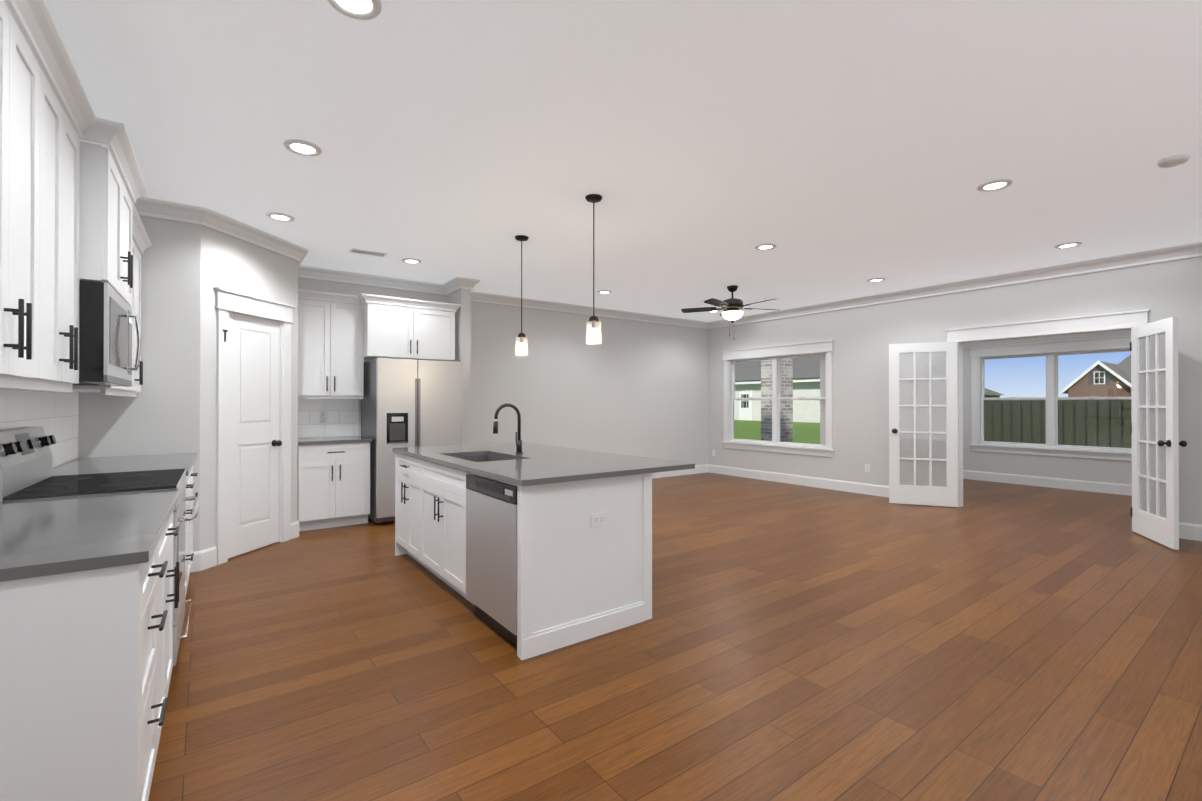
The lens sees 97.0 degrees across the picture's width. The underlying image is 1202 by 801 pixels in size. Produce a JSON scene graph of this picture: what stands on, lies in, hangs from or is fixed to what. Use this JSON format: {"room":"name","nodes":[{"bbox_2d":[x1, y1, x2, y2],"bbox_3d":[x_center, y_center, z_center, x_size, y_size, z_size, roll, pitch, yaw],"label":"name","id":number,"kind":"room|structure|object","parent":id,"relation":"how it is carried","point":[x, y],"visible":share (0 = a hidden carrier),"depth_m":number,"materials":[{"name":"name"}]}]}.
{"room":"kitchen","nodes":[
{"label":"kitchen","id":0,"kind":"room"},
{"bbox_2d":[4,0,1201,321],"bbox_3d":[2.401,-1.512,4.636,11.500,0.100,9.190,0,0,-36],"label":"ceiling","id":1,"kind":"structure","parent":0,"point":[836,150],"depth_m":2.93,"materials":[{"name":"paint"}]},
{"bbox_2d":[266,212,294,221],"bbox_3d":[-2.536,-1.457,4.209,0.192,0.014,0.223,0,0,-36],"label":"recessed light","id":2,"kind":"object","parent":1,"relation":"in","point":[277,216],"depth_m":4.22,"materials":[{"name":"white plastic"}]},
{"bbox_2d":[283,139,321,156],"bbox_3d":[-1.720,-1.462,3.067,0.193,0.014,0.212,0,0,-36],"label":"recessed light","id":3,"kind":"object","parent":1,"relation":"in","point":[297,146],"depth_m":3.08,"materials":[{"name":"white plastic"}]},
{"bbox_2d":[327,0,381,19],"bbox_3d":[-0.909,-1.467,1.965,0.172,0.014,0.159,0,0,-36],"label":"recessed light","id":4,"kind":"object","parent":1,"relation":"in","point":[362,8],"depth_m":1.99,"materials":[{"name":"white plastic"}]},
{"bbox_2d":[349,248,386,256],"bbox_3d":[-2.294,-1.455,5.242,0.320,0.008,0.130,0,0,-36],"label":"ceiling vent","id":5,"kind":"object","parent":1,"relation":"in","point":[366,252],"visible":1,"depth_m":5.22,"materials":[{"name":"white plastic"}]},
{"bbox_2d":[402,258,420,263],"bbox_3d":[-1.963,-1.452,5.515,0.190,0.014,0.228,0,0,-36],"label":"recessed light","id":6,"kind":"object","parent":1,"relation":"in","point":[406,260],"depth_m":5.53,"materials":[{"name":"white plastic"}]},
{"bbox_2d":[515,235,528,354],"bbox_3d":[-0.709,-0.934,4.760,0.123,1.055,0.123,0,0,-42],"label":"pendant light","id":7,"kind":"object","parent":1,"relation":"hanging from","point":[521,336],"depth_m":4.75,"materials":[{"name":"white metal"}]},
{"bbox_2d":[585,194,601,343],"bbox_3d":[-0.052,-0.939,3.833,0.123,1.055,0.123,0,0,-42],"label":"pendant light","id":8,"kind":"object","parent":1,"relation":"hanging from","point":[593,199],"depth_m":3.82,"materials":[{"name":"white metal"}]},
{"bbox_2d":[681,285,776,335],"bbox_3d":[1.690,-1.113,6.742,1.274,0.680,1.240,0,0,-36],"label":"ceiling fan","id":9,"kind":"object","parent":1,"relation":"hanging from","point":[731,307],"visible":1,"depth_m":6.70,"materials":[{"name":"brown metal"}]},
{"bbox_2d":[755,243,775,249],"bbox_3d":[1.548,-1.454,5.009,0.214,0.014,0.209,0,0,-36],"label":"recessed light","id":10,"kind":"object","parent":1,"relation":"in","point":[766,246],"depth_m":5.02,"materials":[{"name":"white plastic"}]},
{"bbox_2d":[977,179,1012,191],"bbox_3d":[2.662,-1.460,3.592,0.219,0.014,0.193,0,0,-36],"label":"recessed light","id":11,"kind":"object","parent":1,"relation":"in","point":[998,184],"depth_m":3.61,"materials":[{"name":"white plastic"}]},
{"bbox_2d":[1055,242,1081,248],"bbox_3d":[4.359,-1.454,4.961,0.227,0.014,0.192,0,0,-36],"label":"recessed light","id":12,"kind":"object","parent":1,"relation":"in","point":[1070,244],"depth_m":4.98,"materials":[{"name":"white plastic"}]},
{"bbox_2d":[1157,153,1189,167],"bbox_3d":[3.477,-1.451,3.231,0.136,0.036,0.136,0,0,-36],"label":"smoke detector","id":13,"kind":"object","parent":1,"relation":"attached to","point":[1172,160],"visible":1,"depth_m":3.20,"materials":[{"name":"white plastic"}]},
{"bbox_2d":[53,215,1201,551],"bbox_3d":[2.467,-0.077,4.633,11.390,2.770,9.262,0,0,-36],"label":"wall","id":14,"kind":"structure","parent":0,"point":[641,389],"depth_m":7.17,"materials":[{"name":"paint"}]},
{"bbox_2d":[0,0,51,390],"bbox_3d":[-1.756,-0.599,1.369,0.340,1.124,0.599,0,0,-36],"label":"upper cabinet","id":15,"kind":"object","parent":14,"relation":"attached to","point":[25,92],"depth_m":1.59,"materials":[{"name":"white wood"}]},
{"bbox_2d":[0,388,77,466],"bbox_3d":[-2.661,0.308,2.335,0.052,0.739,3.296,0,0,-36],"label":"backsplash","id":16,"kind":"structure","parent":14,"relation":"attached to","point":[55,414],"depth_m":3.06,"materials":[{"name":"tile"}]},
{"bbox_2d":[48,48,83,391],"bbox_3d":[-2.111,-0.597,1.854,0.340,1.124,0.603,0,0,-36],"label":"upper cabinet","id":17,"kind":"object","parent":14,"relation":"attached to","point":[70,218],"depth_m":1.98,"materials":[{"name":"white wood"}]},
{"bbox_2d":[84,386,127,395],"bbox_3d":[-2.814,-0.593,2.856,0.342,1.124,0.324,0,0,-36],"label":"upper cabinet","id":18,"kind":"object","parent":14,"relation":"attached to","point":[104,390],"depth_m":2.96,"materials":[{"name":"white wood"}]},
{"bbox_2d":[84,116,135,311],"bbox_3d":[-2.470,-0.829,2.436,0.420,0.655,0.765,0,0,-36],"label":"upper cabinet","id":19,"kind":"object","parent":14,"relation":"attached to","point":[109,207],"depth_m":2.25,"materials":[{"name":"white wood"}]},
{"bbox_2d":[73,280,140,385],"bbox_3d":[-2.444,-0.286,2.453,0.462,0.422,0.757,0,0,-36],"label":"microwave","id":20,"kind":"object","parent":19,"relation":"attached to","point":[106,316],"visible":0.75,"depth_m":2.25,"materials":[{"name":"silver metal"}]},
{"bbox_2d":[128,228,139,396],"bbox_3d":[-3.102,-0.591,3.247,0.342,1.124,0.648,0,0,-36],"label":"upper cabinet","id":21,"kind":"object","parent":14,"relation":"attached to","point":[132,390],"depth_m":3.64,"materials":[{"name":"white wood"}]},
{"bbox_2d":[140,236,143,391],"bbox_3d":[-3.391,-0.589,3.641,0.342,1.124,0.329,0,0,-36],"label":"upper cabinet","id":22,"kind":"object","parent":14,"relation":"attached to","point":[141,237],"depth_m":3.77,"materials":[{"name":"white wood"}]},
{"bbox_2d":[223,312,281,558],"bbox_3d":[-2.997,0.285,4.582,0.107,2.024,0.652,0,0,9],"label":"pantry door","id":23,"kind":"structure","parent":14,"relation":"in","point":[254,442],"depth_m":4.60,"materials":[{"name":"white wood"}]},
{"bbox_2d":[214,287,294,564],"bbox_3d":[-2.978,0.204,4.617,0.622,2.205,0.622,0,0,-36],"label":"door frame","id":24,"kind":"structure","parent":14,"relation":"attached to","point":[228,301],"depth_m":4.47,"materials":[{"name":"white wood"}]},
{"bbox_2d":[290,245,309,276],"bbox_3d":[-3.068,-1.402,5.400,0.085,0.115,0.685,0,0,-36],"label":"crown molding","id":25,"kind":"structure","parent":14,"relation":"attached to","point":[299,254],"depth_m":5.12,"materials":[{"name":"white wood"}]},
{"bbox_2d":[298,399,357,437],"bbox_3d":[-3.072,0.180,5.939,0.676,0.452,0.019,0,0,-36],"label":"backsplash","id":26,"kind":"structure","parent":14,"relation":"attached to","point":[327,417],"depth_m":5.95,"materials":[{"name":"tile"}]},
{"bbox_2d":[298,289,365,398],"bbox_3d":[-2.986,-0.580,5.813,0.666,1.124,0.325,0,0,-36],"label":"upper cabinet","id":27,"kind":"object","parent":14,"relation":"attached to","point":[340,343],"depth_m":5.68,"materials":[{"name":"white wood"}]},
{"bbox_2d":[300,267,445,294],"bbox_3d":[-2.644,-1.398,6.220,1.740,0.115,0.085,0,0,-36],"label":"crown molding","id":28,"kind":"structure","parent":14,"relation":"attached to","point":[314,272],"depth_m":6.20,"materials":[{"name":"white wood"}]},
{"bbox_2d":[362,293,457,360],"bbox_3d":[-2.275,-0.807,6.239,0.980,0.665,0.480,0,0,-36],"label":"upper cabinet","id":29,"kind":"object","parent":14,"relation":"attached to","point":[396,332],"depth_m":6.01,"materials":[{"name":"white wood"}]},
{"bbox_2d":[442,277,465,294],"bbox_3d":[-1.791,-1.397,6.469,0.098,0.115,0.475,0,0,-36],"label":"crown molding","id":30,"kind":"structure","parent":14,"relation":"attached to","point":[457,283],"depth_m":6.42,"materials":[{"name":"white wood"}]},
{"bbox_2d":[466,278,481,296],"bbox_3d":[-1.691,-1.396,6.654,0.102,0.115,0.655,0,0,-36],"label":"crown molding","id":31,"kind":"structure","parent":14,"relation":"attached to","point":[470,283],"depth_m":6.40,"materials":[{"name":"white wood"}]},
{"bbox_2d":[471,293,709,328],"bbox_3d":[-0.006,-1.389,8.367,4.813,0.115,0.085,0,0,-36],"label":"crown molding","id":32,"kind":"structure","parent":14,"relation":"attached to","point":[478,297],"depth_m":8.15,"materials":[{"name":"white wood"}]},
{"bbox_2d":[652,464,709,478],"bbox_3d":[0.013,1.249,8.412,4.910,0.150,0.016,0,0,-36],"label":"baseboard","id":33,"kind":"structure","parent":14,"relation":"attached to","point":[704,468],"depth_m":9.48,"materials":[{"name":"white wood"}]},
{"bbox_2d":[728,352,825,448],"bbox_3d":[2.879,-0.006,8.768,0.119,1.463,1.880,0,0,-36],"label":"window","id":34,"kind":"structure","parent":14,"relation":"in","point":[775,398],"depth_m":8.75,"materials":[{"name":"white plastic"}]},
{"bbox_2d":[722,340,833,456],"bbox_3d":[2.805,-0.025,8.715,0.055,1.733,2.110,0,0,-36],"label":"window frame","id":35,"kind":"structure","parent":14,"relation":"attached to","point":[826,346],"depth_m":8.48,"materials":[{"name":"white wood"}]},
{"bbox_2d":[710,464,888,497],"bbox_3d":[3.176,1.248,8.237,0.016,0.150,3.960,0,0,-36],"label":"baseboard","id":36,"kind":"structure","parent":14,"relation":"attached to","point":[854,487],"depth_m":8.22,"materials":[{"name":"white wood"}]},
{"bbox_2d":[865,464,869,471],"bbox_3d":[3.741,0.950,7.474,0.010,0.114,0.070,0,0,-36],"label":"wall outlet","id":37,"kind":"object","parent":14,"relation":"attached to","point":[867,467],"depth_m":7.47,"materials":[{"name":"white plastic"}]},
{"bbox_2d":[889,342,957,506],"bbox_3d":[4.013,0.293,6.657,0.471,2.026,0.651,0,0,-36],"label":"french door","id":38,"kind":"structure","parent":14,"relation":"in","point":[928,494],"depth_m":6.65,"materials":[{"name":"white wood"}]},
{"bbox_2d":[710,242,1201,328],"bbox_3d":[4.600,-1.398,6.249,0.085,0.115,8.950,0,0,-36],"label":"crown molding","id":39,"kind":"structure","parent":14,"relation":"attached to","point":[1194,249],"depth_m":6.21,"materials":[{"name":"white wood"}]},
{"bbox_2d":[945,309,1149,531],"bbox_3d":[4.917,0.210,5.984,0.200,2.205,1.790,0,0,-36],"label":"door frame","id":40,"kind":"structure","parent":14,"relation":"attached to","point":[1117,321],"depth_m":6.59,"materials":[{"name":"white wood"}]},
{"bbox_2d":[963,470,1131,495],"bbox_3d":[6.920,1.247,7.970,0.016,0.150,4.300,0,0,-36],"label":"baseboard","id":41,"kind":"structure","parent":14,"relation":"attached to","point":[1091,486],"depth_m":8.07,"materials":[{"name":"white wood"}]},
{"bbox_2d":[978,348,1131,451],"bbox_3d":[6.888,-0.009,8.138,0.119,1.463,1.880,0,0,-36],"label":"window","id":42,"kind":"structure","parent":14,"relation":"in","point":[1051,398],"depth_m":8.12,"materials":[{"name":"clear glass"}]},
{"bbox_2d":[1130,317,1186,549],"bbox_3d":[5.157,0.285,4.943,0.665,2.026,0.442,0,0,-36],"label":"french door","id":43,"kind":"structure","parent":14,"relation":"in","point":[1156,526],"depth_m":4.88,"materials":[{"name":"white wood"}]},
{"bbox_2d":[1179,522,1201,540],"bbox_3d":[6.317,1.229,3.956,0.016,0.150,3.180,0,0,-36],"label":"baseboard","id":44,"kind":"structure","parent":14,"relation":"attached to","point":[1188,531],"depth_m":5.00,"materials":[{"name":"white wood"}]},
{"bbox_2d":[148,472,1201,800],"bbox_3d":[2.401,1.332,4.623,11.500,0.050,9.190,0,0,-36],"label":"floor","id":45,"kind":"structure","parent":0,"point":[984,642],"depth_m":2.57,"materials":[{"name":"brown wood"}]},
{"bbox_2d":[0,513,179,800],"bbox_3d":[-1.804,0.857,1.685,0.647,0.878,1.224,0,0,-36],"label":"base cabinet","id":46,"kind":"object","parent":45,"relation":"on","point":[86,623],"depth_m":1.32,"materials":[{"name":"white wood"}]},
{"bbox_2d":[0,489,178,584],"bbox_3d":[-1.791,0.405,1.688,0.666,0.030,1.240,0,0,-36],"label":"countertop","id":47,"kind":"structure","parent":46,"relation":"on","point":[56,536],"depth_m":1.58,"materials":[{"name":"grey stone"}]},
{"bbox_2d":[0,426,199,665],"bbox_3d":[-2.344,0.713,2.520,0.706,1.170,0.762,0,0,-36],"label":"range","id":48,"kind":"object","parent":45,"relation":"on","point":[26,463],"visible":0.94,"depth_m":2.42,"materials":[{"name":"silver metal"}]},
{"bbox_2d":[16,461,195,607],"bbox_3d":[-2.722,0.848,2.997,0.668,0.906,0.461,0,0,-36],"label":"base cabinet","id":49,"kind":"object","parent":45,"relation":"on","point":[148,465],"depth_m":3.19,"materials":[{"name":"white wood"}]},
{"bbox_2d":[53,453,197,514],"bbox_3d":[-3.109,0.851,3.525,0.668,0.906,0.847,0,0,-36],"label":"countertop","id":50,"kind":"structure","parent":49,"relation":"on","point":[117,460],"depth_m":3.59,"materials":[{"name":"grey stone"}]},
{"bbox_2d":[297,436,371,530],"bbox_3d":[-2.879,0.860,5.673,0.680,0.905,0.669,0,0,-36],"label":"base cabinet","id":51,"kind":"object","parent":45,"relation":"on","point":[333,481],"visible":0.9,"depth_m":5.43,"materials":[{"name":"white wood"}]},
{"bbox_2d":[361,356,462,524],"bbox_3d":[-2.168,0.427,6.088,0.920,1.773,0.790,0,0,-36],"label":"refrigerator","id":52,"kind":"object","parent":45,"relation":"on","point":[410,403],"visible":0.67,"depth_m":5.72,"materials":[{"name":"silver metal"}]},
{"bbox_2d":[392,450,651,659],"bbox_3d":[-0.728,0.867,3.827,0.914,0.876,2.276,0,0,-36],"label":"kitchen island","id":53,"kind":"object","parent":45,"relation":"on","point":[584,544],"depth_m":2.99,"materials":[{"name":"white wood"}]},
{"bbox_2d":[466,474,516,647],"bbox_3d":[-0.388,0.875,3.144,0.600,0.852,0.652,0,0,-36],"label":"dishwasher","id":54,"kind":"object","parent":53,"relation":"in","point":[491,549],"visible":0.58,"depth_m":2.93,"materials":[{"name":"grey metal"}]},
{"bbox_2d":[392,442,694,485],"bbox_3d":[-0.589,0.414,3.922,1.215,0.030,2.330,0,0,-36],"label":"island countertop","id":55,"kind":"structure","parent":53,"relation":"on","point":[538,465],"depth_m":3.35,"materials":[{"name":"grey stone"}]},
{"bbox_2d":[456,454,507,461],"bbox_3d":[-0.850,0.536,3.835,0.424,0.239,0.744,0,0,-36],"label":"sink","id":56,"kind":"object","parent":55,"relation":"in","point":[475,457],"depth_m":4.17,"materials":[{"name":"grey metal"}]},
{"bbox_2d":[493,403,522,453],"bbox_3d":[-0.701,0.210,3.967,0.241,0.377,0.089,0,0,-36],"label":"faucet","id":57,"kind":"object","parent":55,"relation":"on","point":[518,440],"visible":1,"depth_m":3.99,"materials":[{"name":"black metal"}]},
{"label":"outside","id":58,"kind":"structure","parent":0,"visible":0},
{"bbox_2d":[734,420,819,443],"bbox_3d":[50.577,1.794,55.746,132.370,0.480,150.000,0,0,-36],"label":"ground","id":59,"kind":"structure","parent":58,"point":[800,438],"depth_m":25.38,"materials":[{"name":"green plant"}]},
{"bbox_2d":[734,356,819,422],"bbox_3d":[12.369,-2.044,50.678,13.200,7.310,34.200,0,0,-36],"label":"house","id":60,"kind":"structure","parent":59,"relation":"on","point":[806,389],"depth_m":39.54,"materials":[{"name":"white"}]},
{"bbox_2d":[761,358,792,441],"bbox_3d":[3.659,-0.049,11.072,0.570,2.930,0.570,0,0,-36],"label":"porch column","id":61,"kind":"structure","parent":59,"relation":"on","point":[765,386],"depth_m":10.95,"materials":[{"name":"brick"}]},
{"bbox_2d":[985,388,1003,397],"bbox_3d":[58.180,-0.518,89.239,9.500,5.400,13.000,0,0,-36],"label":"house","id":62,"kind":"structure","parent":59,"relation":"on","point":[988,392],"depth_m":85.16,"materials":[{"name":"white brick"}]},
{"bbox_2d":[984,400,1131,447],"bbox_3d":[13.587,0.855,5.105,6.065,1.810,20.090,0,0,-36],"label":"fence","id":63,"kind":"object","parent":59,"relation":"on","point":[993,428],"depth_m":13.06,"materials":[{"name":"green wood"}]},
{"bbox_2d":[1061,355,1130,396],"bbox_3d":[70.569,-2.353,58.835,14.500,8.800,27.300,0,0,-36],"label":"house","id":64,"kind":"structure","parent":59,"relation":"on","point":[1094,370],"depth_m":63.27,"materials":[{"name":"red brick"}]}
]}

